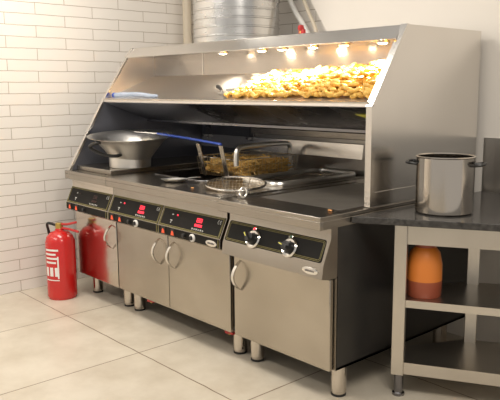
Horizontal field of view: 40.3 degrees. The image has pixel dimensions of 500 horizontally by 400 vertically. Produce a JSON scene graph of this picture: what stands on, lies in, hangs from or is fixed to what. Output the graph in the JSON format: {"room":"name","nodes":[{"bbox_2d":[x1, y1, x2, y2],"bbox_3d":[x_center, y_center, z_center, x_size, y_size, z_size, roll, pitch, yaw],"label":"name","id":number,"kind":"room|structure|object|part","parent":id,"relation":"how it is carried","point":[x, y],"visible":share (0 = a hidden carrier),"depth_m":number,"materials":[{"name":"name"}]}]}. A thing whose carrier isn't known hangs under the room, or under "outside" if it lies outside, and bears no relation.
{"room":"commercial kitchen","nodes":[
{"label":"commercial kitchen","id":0,"kind":"room"},
{"bbox_2d":[0,0,182,294],"bbox_3d":[-2.991,-0.650,3.366,6.840,3.000,0.120,-9,12,-41],"label":"wall","id":1,"kind":"structure","parent":0,"point":[59,59],"depth_m":4.75,"materials":[{"name":"white brick"}]},
{"bbox_2d":[161,178,186,181],"bbox_3d":[-0.432,-0.112,3.883,0.160,0.020,0.088,-1,9,-4],"label":"bowl","id":2,"kind":"object","parent":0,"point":[165,179],"depth_m":3.86,"materials":[{"name":"silver metal"}]},
{"bbox_2d":[0,276,499,399],"bbox_3d":[-1.036,1.209,1.517,6.900,0.100,6.400,-9,12,-41],"label":"floor","id":3,"kind":"structure","parent":0,"point":[90,345],"depth_m":3.47,"materials":[{"name":"beige tile"}]},
{"bbox_2d":[45,221,78,300],"bbox_3d":[-1.248,0.391,4.575,0.242,0.533,0.198,-1,9,-4],"label":"fire extinguisher","id":4,"kind":"object","parent":3,"relation":"on","point":[60,250],"visible":1,"depth_m":4.51,"materials":[{"name":"red metal"}]},
{"bbox_3d":[-1.219,0.154,4.507,0.183,0.044,0.016,4,10,27],"label":"lever","id":5,"kind":"part","parent":4,"relation":"part of","materials":[{"name":"red plastic"}]},
{"bbox_3d":[-1.212,0.195,4.510,0.196,0.032,0.016,4,10,27],"label":"lever","id":6,"kind":"part","parent":4,"relation":"part of","materials":[{"name":"red plastic"}]},
{"bbox_2d":[65,166,205,306],"bbox_3d":[-0.623,0.191,4.768,1.180,0.857,0.529,-9,12,-41],"label":"fryer","id":7,"kind":"object","parent":3,"relation":"on","point":[89,196],"visible":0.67,"depth_m":4.39,"materials":[{"name":"metal"}]},
{"bbox_3d":[-1.036,0.010,4.369,0.051,0.145,0.519,-9,12,-41],"label":"control panel","id":8,"kind":"part","parent":7,"relation":"part of","materials":[{"name":"black plastic"}]},
{"bbox_3d":[-0.997,0.312,4.453,0.022,0.425,0.521,-9,12,-41],"label":"door","id":9,"kind":"part","parent":7,"relation":"part of","materials":[{"name":"silver metal"}]},
{"bbox_3d":[-0.886,0.234,4.253,0.059,0.156,0.017,-9,12,-41],"label":"door handle","id":10,"kind":"part","parent":7,"relation":"part of","materials":[{"name":"silver metal"}]},
{"bbox_2d":[65,166,205,185],"bbox_3d":[-0.621,-0.206,4.708,1.164,0.054,0.528,-9,12,-41],"label":"countertop","id":11,"kind":"structure","parent":7,"relation":"on","point":[79,175],"depth_m":4.33,"materials":[{"name":"metal"}]},
{"bbox_2d":[77,156,210,174],"bbox_3d":[-0.662,-0.246,4.693,0.938,0.028,0.440,-9,12,-41],"label":"lid","id":12,"kind":"object","parent":7,"relation":"on","point":[166,163],"visible":0.71,"depth_m":4.53,"materials":[{"name":"metal"}]},
{"bbox_2d":[109,157,150,168],"bbox_3d":[-0.780,-0.253,4.431,0.280,0.070,0.280,-9,12,-41],"label":"stock pot","id":13,"kind":"object","parent":12,"relation":"on","point":[117,163],"visible":0.72,"depth_m":4.32,"materials":[{"name":"silver metal"}]},
{"bbox_2d":[86,130,173,159],"bbox_3d":[-0.775,-0.346,4.405,0.561,0.187,0.554,-9,12,-41],"label":"mixing bowl","id":14,"kind":"object","parent":13,"relation":"in","point":[122,144],"visible":0.93,"depth_m":4.29,"materials":[{"name":"silver metal"}]},
{"bbox_3d":[-0.909,-0.318,4.238,0.214,0.109,0.075,0,9,3],"label":"loop handle","id":15,"kind":"part","parent":14,"relation":"part of","materials":[{"name":"black plastic"}]},
{"bbox_2d":[106,168,364,354],"bbox_3d":[-0.080,0.272,4.165,1.182,0.883,1.102,-9,12,-41],"label":"fryer","id":16,"kind":"object","parent":3,"relation":"on","point":[171,235],"visible":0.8,"depth_m":3.77,"materials":[{"name":"metal"}]},
{"bbox_3d":[-0.673,0.073,3.969,0.051,0.145,0.528,-9,12,-41],"label":"control panel","id":17,"kind":"part","parent":16,"relation":"part of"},
{"bbox_3d":[-0.634,0.375,4.053,0.022,0.425,0.542,-9,12,-41],"label":"door","id":18,"kind":"part","parent":16,"relation":"part of","materials":[{"name":"metal"}]},
{"bbox_3d":[-0.534,0.295,3.865,0.059,0.156,0.017,-9,12,-41],"label":"door handle","id":19,"kind":"part","parent":16,"relation":"part of","materials":[{"name":"silver metal"}]},
{"bbox_3d":[-0.440,0.312,3.763,0.059,0.156,0.017,-9,12,-41],"label":"door handle","id":20,"kind":"part","parent":16,"relation":"part of","materials":[{"name":"silver metal"}]},
{"bbox_2d":[161,176,200,181],"bbox_3d":[-0.397,-0.119,3.885,0.230,0.032,0.088,-1,9,-4],"label":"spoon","id":21,"kind":"object","parent":16,"relation":"on","point":[164,179],"visible":1,"depth_m":3.88,"materials":[{"name":"silver metal"}]},
{"bbox_3d":[-0.314,0.135,3.573,0.051,0.145,0.529,-9,12,-41],"label":"control panel","id":22,"kind":"part","parent":16,"relation":"part of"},
{"bbox_3d":[-0.271,0.438,3.652,0.022,0.425,0.534,-9,12,-41],"label":"door","id":23,"kind":"part","parent":16,"relation":"part of","materials":[{"name":"metal"}]},
{"bbox_3d":[-0.180,-0.078,4.348,0.690,0.197,0.520,-9,12,-41],"label":"tank","id":24,"kind":"part","parent":16,"relation":"part of","materials":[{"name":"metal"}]},
{"bbox_2d":[196,144,273,175],"bbox_3d":[-0.107,-0.273,4.281,0.553,0.195,0.183,-9,12,-41],"label":"basket","id":25,"kind":"object","parent":16,"relation":"on","point":[204,172],"visible":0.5,"depth_m":4.15,"materials":[{"name":"silver metal"}]},
{"bbox_3d":[-0.293,-0.246,4.118,0.056,0.192,0.034,-9,12,-41],"label":"handle","id":26,"kind":"part","parent":25,"relation":"part of","materials":[{"name":"silver metal"}]},
{"bbox_2d":[205,156,249,173],"bbox_3d":[-0.086,-0.226,4.309,0.469,0.107,0.188,-9,12,-41],"label":"pile","id":27,"kind":"object","parent":25,"relation":"in","point":[216,167],"visible":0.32,"depth_m":4.17,"materials":[{"name":"brown food"}]},
{"bbox_2d":[106,168,364,207],"bbox_3d":[-0.077,-0.112,4.110,1.164,0.054,1.098,-9,12,-41],"label":"countertop","id":28,"kind":"structure","parent":16,"relation":"on","point":[146,183],"depth_m":3.75,"materials":[{"name":"metal"}]},
{"bbox_2d":[205,176,266,197],"bbox_3d":[-0.048,-0.079,3.577,0.370,0.051,0.457,-9,12,-41],"label":"skimmer","id":29,"kind":"object","parent":16,"relation":"on","point":[242,190],"visible":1,"depth_m":3.64,"materials":[{"name":"silver metal"}]},
{"bbox_3d":[-0.059,-0.048,3.386,0.043,0.051,0.193,-4,10,-20],"label":"handle","id":30,"kind":"part","parent":29,"relation":"part of","materials":[{"name":"silver metal"}]},
{"bbox_2d":[219,146,297,178],"bbox_3d":[0.035,-0.248,4.125,0.553,0.195,0.183,-9,12,-41],"label":"basket","id":31,"kind":"object","parent":16,"relation":"on","point":[223,158],"visible":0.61,"depth_m":4.03,"materials":[{"name":"silver metal"}]},
{"bbox_2d":[134,131,221,145],"bbox_3d":[-0.452,-0.388,4.246,0.080,0.047,0.876,-9,12,-41],"label":"handle","id":32,"kind":"object","parent":31,"relation":"on","point":[158,133],"visible":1,"depth_m":4.20,"materials":[{"name":"blue plastic"}]},
{"bbox_3d":[-0.677,-0.446,4.491,0.080,0.008,0.200,-9,12,-41],"label":"blade","id":33,"kind":"part","parent":32,"relation":"part of","materials":[{"name":"silver metal"}]},
{"bbox_3d":[-0.383,-0.377,4.175,0.015,0.046,0.676,-8,12,-39],"label":"handle","id":34,"kind":"part","parent":32,"relation":"part of","materials":[{"name":"blue plastic"}]},
{"bbox_3d":[-0.150,-0.221,3.961,0.056,0.192,0.034,-9,12,-41],"label":"handle","id":35,"kind":"part","parent":31,"relation":"part of","materials":[{"name":"silver metal"}]},
{"bbox_2d":[227,157,292,175],"bbox_3d":[0.056,-0.201,4.148,0.458,0.109,0.181,-9,13,-44],"label":"pile","id":36,"kind":"object","parent":31,"relation":"in","point":[271,165],"visible":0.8,"depth_m":4.09,"materials":[{"name":"brown food"}]},
{"bbox_2d":[234,141,293,169],"bbox_3d":[0.107,-0.254,4.157,0.071,0.208,0.676,5,11,31],"label":"water tap","id":37,"kind":"object","parent":16,"relation":"on","point":[238,148],"visible":0.88,"depth_m":4.10,"materials":[{"name":"silver metal"}]},
{"bbox_2d":[68,23,480,207],"bbox_3d":[-0.016,-0.533,4.002,1.160,0.808,2.308,-9,12,-41],"label":"hood","id":38,"kind":"object","parent":16,"relation":"on","point":[423,98],"visible":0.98,"depth_m":3.62,"materials":[{"name":"metal"}]},
{"bbox_3d":[-1.011,-0.629,4.634,0.532,0.808,0.026,-9,12,-41],"label":"edge trim","id":39,"kind":"part","parent":38,"relation":"part of","materials":[{"name":"metal"}]},
{"bbox_3d":[-0.673,-0.904,4.899,0.875,0.352,0.016,-9,12,-41],"label":"panel","id":40,"kind":"part","parent":38,"relation":"part of","materials":[{"name":"silver metal"}]},
{"bbox_2d":[112,92,157,97],"bbox_3d":[-0.746,-0.685,4.436,0.041,0.039,0.546,-8,12,-40],"label":"spatula","id":41,"kind":"object","parent":38,"relation":"on","point":[119,94],"visible":1,"depth_m":4.45,"materials":[{"name":"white plastic"}]},
{"bbox_2d":[216,85,237,92],"bbox_3d":[-0.147,-0.627,3.843,0.107,0.050,0.221,-9,12,-41],"label":"scoop","id":42,"kind":"object","parent":38,"relation":"on","point":[219,87],"visible":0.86,"depth_m":3.85,"materials":[{"name":"silver plastic"}]},
{"bbox_3d":[-0.120,-0.612,3.815,0.107,0.028,0.138,-9,12,-41],"label":"blade","id":43,"kind":"part","parent":42,"relation":"part of","materials":[{"name":"silver metal"}]},
{"bbox_2d":[103,72,368,106],"bbox_3d":[-0.087,-0.646,3.923,0.423,0.173,2.262,-9,12,-41],"label":"tray","id":44,"kind":"object","parent":38,"relation":"on","point":[173,89],"depth_m":4.15,"materials":[{"name":"silver metal"}]},
{"bbox_2d":[193,0,279,42],"bbox_3d":[-0.092,-1.687,4.354,0.563,1.362,0.563,3,10,22],"label":"ventilation duct","id":45,"kind":"object","parent":38,"relation":"on","point":[214,20],"visible":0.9,"depth_m":4.20,"materials":[{"name":"silver metal"}]},
{"bbox_3d":[0.074,-0.807,4.044,0.012,0.170,2.262,-9,12,-41],"label":"panel","id":46,"kind":"part","parent":38,"relation":"part of","materials":[{"name":"silver metal"}]},
{"bbox_3d":[0.157,-0.376,4.644,0.028,0.095,1.565,-9,12,-41],"label":"deflector plate","id":47,"kind":"part","parent":38,"relation":"part of","materials":[{"name":"metal"}]},
{"bbox_2d":[287,0,309,32],"bbox_3d":[0.291,-1.355,4.420,0.061,0.703,0.400,-6,11,-33],"label":"power cable","id":48,"kind":"object","parent":38,"relation":"attached to","point":[297,15],"visible":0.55,"depth_m":4.42,"materials":[{"name":"white plastic"}]},
{"bbox_2d":[298,25,305,33],"bbox_3d":[0.300,-0.979,3.963,0.039,0.084,0.050,-9,12,-41],"label":"gas valve","id":49,"kind":"object","parent":38,"relation":"on","point":[301,29],"visible":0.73,"depth_m":3.95,"materials":[{"name":"red metal"}]},
{"bbox_2d":[231,63,383,98],"bbox_3d":[0.334,-0.609,3.469,0.393,0.186,1.033,-9,12,-41],"label":"pile","id":50,"kind":"object","parent":38,"relation":"in","point":[360,91],"visible":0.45,"depth_m":3.37,"materials":[{"name":"yellow food"}]},
{"bbox_2d":[291,90,298,95],"bbox_3d":[0.225,-0.529,3.359,0.058,0.027,0.029,-3,10,-15],"label":"chip","id":51,"kind":"object","parent":50,"relation":"on","point":[294,92],"visible":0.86,"depth_m":3.35,"materials":[{"name":"yellow food"}]},
{"bbox_2d":[329,82,339,86],"bbox_3d":[0.407,-0.544,3.213,0.065,0.026,0.024,-2,9,-10],"label":"chip","id":52,"kind":"object","parent":50,"relation":"on","point":[334,84],"visible":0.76,"depth_m":3.20,"materials":[{"name":"yellow food"}]},
{"bbox_2d":[340,80,351,83],"bbox_3d":[0.450,-0.547,3.179,0.065,0.023,0.024,-6,11,-29],"label":"chip","id":53,"kind":"object","parent":50,"relation":"on","point":[341,81],"visible":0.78,"depth_m":3.17,"materials":[{"name":"yellow food"}]},
{"bbox_2d":[347,82,358,86],"bbox_3d":[0.477,-0.530,3.128,0.067,0.020,0.024,8,13,42],"label":"chip","id":54,"kind":"object","parent":50,"relation":"on","point":[356,83],"visible":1,"depth_m":3.11,"materials":[{"name":"food"}]},
{"bbox_2d":[350,71,357,75],"bbox_3d":[0.491,-0.598,3.218,0.045,0.021,0.027,-5,10,-24],"label":"chip","id":55,"kind":"object","parent":50,"relation":"on","point":[352,73],"visible":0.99,"depth_m":3.21,"materials":[{"name":"yellow food"}]},
{"bbox_2d":[356,76,364,80],"bbox_3d":[0.511,-0.562,3.157,0.029,0.028,0.060,8,13,43],"label":"chip","id":56,"kind":"object","parent":50,"relation":"on","point":[358,78],"visible":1,"depth_m":3.15,"materials":[{"name":"yellow food"}]},
{"bbox_2d":[359,68,370,72],"bbox_3d":[0.540,-0.608,3.199,0.025,0.023,0.065,-9,13,-44],"label":"chip","id":57,"kind":"object","parent":50,"relation":"on","point":[367,70],"visible":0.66,"depth_m":3.18,"materials":[{"name":"yellow food"}]},
{"bbox_2d":[362,83,373,87],"bbox_3d":[0.537,-0.512,3.049,0.066,0.022,0.026,0,9,4],"label":"chip","id":58,"kind":"object","parent":50,"relation":"on","point":[364,84],"visible":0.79,"depth_m":3.04,"materials":[{"name":"food"}]},
{"bbox_2d":[250,134,364,175],"bbox_3d":[0.582,-0.384,4.202,0.024,0.442,1.718,-9,12,-41],"label":"backsplash","id":59,"kind":"structure","parent":38,"relation":"attached to","point":[357,166],"depth_m":4.33,"materials":[{"name":"metal"}]},
{"bbox_3d":[0.361,-0.444,4.387,0.048,0.080,1.020,-9,12,-41],"label":"rail","id":60,"kind":"part","parent":38,"relation":"part of","materials":[{"name":"metal"}]},
{"bbox_2d":[302,0,317,31],"bbox_3d":[0.354,-1.354,4.378,0.026,0.686,0.278,-8,12,-39],"label":"power cable","id":61,"kind":"object","parent":38,"relation":"attached to","point":[309,14],"visible":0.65,"depth_m":4.36,"materials":[{"name":"beige plastic"}]},
{"bbox_3d":[0.529,-0.191,3.002,0.025,0.448,0.032,-9,12,-41],"label":"post","id":62,"kind":"part","parent":38,"relation":"part of","materials":[{"name":"metal"}]},
{"bbox_3d":[0.611,-0.601,3.014,0.256,0.363,0.034,-9,12,-41],"label":"edge trim","id":63,"kind":"part","parent":38,"relation":"part of","materials":[{"name":"metal"}]},
{"bbox_3d":[0.851,-0.416,3.258,0.875,0.806,0.022,-9,12,-41],"label":"panel","id":64,"kind":"part","parent":38,"relation":"part of","materials":[{"name":"metal"}]},
{"bbox_3d":[0.298,-0.118,4.021,0.640,0.019,0.290,-9,12,-41],"label":"tank","id":65,"kind":"part","parent":16,"relation":"part of","materials":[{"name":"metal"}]},
{"bbox_2d":[218,178,467,396],"bbox_3d":[0.503,0.391,3.507,1.206,0.853,0.668,-9,12,-41],"label":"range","id":66,"kind":"object","parent":3,"relation":"on","point":[313,285],"visible":0.86,"depth_m":3.12,"materials":[{"name":"metal"}]},
{"bbox_3d":[-0.067,0.376,3.351,0.059,0.156,0.017,-9,12,-41],"label":"door handle","id":67,"kind":"part","parent":66,"relation":"part of","materials":[{"name":"silver metal"}]},
{"bbox_3d":[0.006,0.180,3.184,0.057,0.060,0.052,-9,12,-41],"label":"knob","id":68,"kind":"part","parent":66,"relation":"part of","materials":[{"name":"black plastic"}]},
{"bbox_3d":[0.101,0.183,3.115,0.046,0.094,0.634,-9,12,-41],"label":"control panel","id":69,"kind":"part","parent":66,"relation":"part of","materials":[{"name":"black plastic"}]},
{"bbox_3d":[0.141,0.513,3.199,0.022,0.419,0.639,-9,12,-41],"label":"door","id":70,"kind":"part","parent":66,"relation":"part of","materials":[{"name":"metal"}]},
{"bbox_3d":[0.166,0.207,3.007,0.057,0.060,0.052,-9,12,-41],"label":"knob","id":71,"kind":"part","parent":66,"relation":"part of","materials":[{"name":"black plastic"}]},
{"bbox_3d":[0.492,-0.010,3.433,0.746,0.029,0.536,-9,12,-41],"label":"griddle plate","id":72,"kind":"part","parent":66,"relation":"part of","materials":[{"name":"metal"}]},
{"bbox_2d":[218,178,414,230],"bbox_3d":[0.508,-0.004,3.450,1.185,0.056,0.668,-9,12,-41],"label":"countertop","id":73,"kind":"structure","parent":66,"relation":"on","point":[254,206],"depth_m":3.06,"materials":[{"name":"metal"}]},
{"bbox_3d":[0.372,0.542,2.971,0.008,0.430,0.014,-9,12,-41],"label":"frame","id":74,"kind":"part","parent":66,"relation":"part of","materials":[{"name":"metal"}]},
{"bbox_2d":[391,226,499,396],"bbox_3d":[1.344,0.493,2.999,1.362,0.803,0.416,3,10,19],"label":"work table","id":75,"kind":"object","parent":3,"relation":"on","point":[468,359],"visible":0.84,"depth_m":3.03,"materials":[{"name":"metal"}]},
{"bbox_3d":[0.669,0.441,3.040,0.056,0.703,0.050,3,10,19],"label":"leg","id":76,"kind":"part","parent":75,"relation":"part of","materials":[{"name":"metal"}]},
{"bbox_2d":[407,245,442,299],"bbox_3d":[0.788,0.305,3.068,0.156,0.254,0.156,-9,12,-41],"label":"sauce jar","id":77,"kind":"object","parent":75,"relation":"on","point":[424,272],"visible":0.8,"depth_m":3.01,"materials":[{"name":"brown"}]},
{"bbox_3d":[0.787,0.193,3.050,0.092,0.027,0.092,-9,12,-41],"label":"lid","id":78,"kind":"part","parent":77,"relation":"part of","materials":[{"name":"brown"}]},
{"bbox_2d":[352,191,499,231],"bbox_3d":[1.272,0.102,2.805,1.059,0.030,1.316,-9,12,-41],"label":"countertop","id":79,"kind":"structure","parent":75,"relation":"on","point":[485,216],"depth_m":2.90,"materials":[{"name":"silver metal"}]},
{"bbox_2d":[405,153,486,216],"bbox_3d":[0.860,-0.072,3.006,0.260,0.252,0.342,-9,12,-41],"label":"cooking pot","id":80,"kind":"object","parent":79,"relation":"on","point":[444,187],"visible":1,"depth_m":2.90,"materials":[{"name":"silver metal"}]},
{"bbox_3d":[0.733,-0.172,3.058,0.058,0.019,0.105,5,11,28],"label":"handle","id":81,"kind":"part","parent":80,"relation":"part of","materials":[{"name":"black plastic"}]},
{"bbox_3d":[0.986,-0.152,2.925,0.058,0.019,0.105,5,11,28],"label":"handle","id":82,"kind":"part","parent":80,"relation":"part of","materials":[{"name":"black plastic"}]},
{"bbox_2d":[403,339,499,386],"bbox_3d":[1.350,0.759,3.042,1.270,0.055,0.390,3,10,19],"label":"shelf","id":83,"kind":"object","parent":75,"relation":"attached to","point":[475,361],"depth_m":3.07,"materials":[{"name":"metal"}]},
{"bbox_2d":[405,282,499,316],"bbox_3d":[1.348,0.461,2.993,1.270,0.034,0.390,3,10,19],"label":"shelf","id":84,"kind":"object","parent":75,"relation":"attached to","point":[477,298],"depth_m":3.01,"materials":[{"name":"metal"}]},
{"bbox_3d":[1.072,0.400,3.276,0.056,0.703,0.050,3,10,19],"label":"leg","id":85,"kind":"part","parent":75,"relation":"part of","materials":[{"name":"metal"}]},
{"bbox_2d":[191,0,326,42],"bbox_3d":[1.560,-0.673,3.319,0.120,3.000,6.020,-9,12,-41],"label":"wall","id":86,"kind":"structure","parent":0,"point":[288,23],"depth_m":4.58,"materials":[{"name":"white tile"}]},
{"bbox_2d":[182,0,191,43],"bbox_3d":[-0.491,-1.001,5.409,0.068,3.000,0.068,-9,12,-41],"label":"pipe","id":87,"kind":"object","parent":86,"relation":"attached to","point":[186,4],"visible":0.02,"depth_m":5.32,"materials":[{"name":"beige metal"}]},
{"bbox_2d":[203,124,249,156],"bbox_3d":[-0.174,-0.515,5.034,0.024,0.442,0.542,-9,12,-41],"label":"backsplash","id":88,"kind":"structure","parent":86,"relation":"attached to","point":[215,129],"depth_m":5.04,"materials":[{"name":"metal"}]},
{"bbox_2d":[311,0,499,342],"bbox_3d":[1.853,-0.603,2.875,0.045,3.000,4.960,-9,12,-41],"label":"wall","id":89,"kind":"structure","parent":86,"relation":"attached to","point":[483,16],"depth_m":3.65,"materials":[{"name":"beige paint"}]},
{"bbox_2d":[481,138,499,192],"bbox_3d":[2.230,0.002,2.510,0.010,0.320,2.980,-9,12,-41],"label":"backsplash","id":90,"kind":"structure","parent":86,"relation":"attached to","point":[490,172],"depth_m":3.56,"materials":[{"name":"metal"}]}
]}

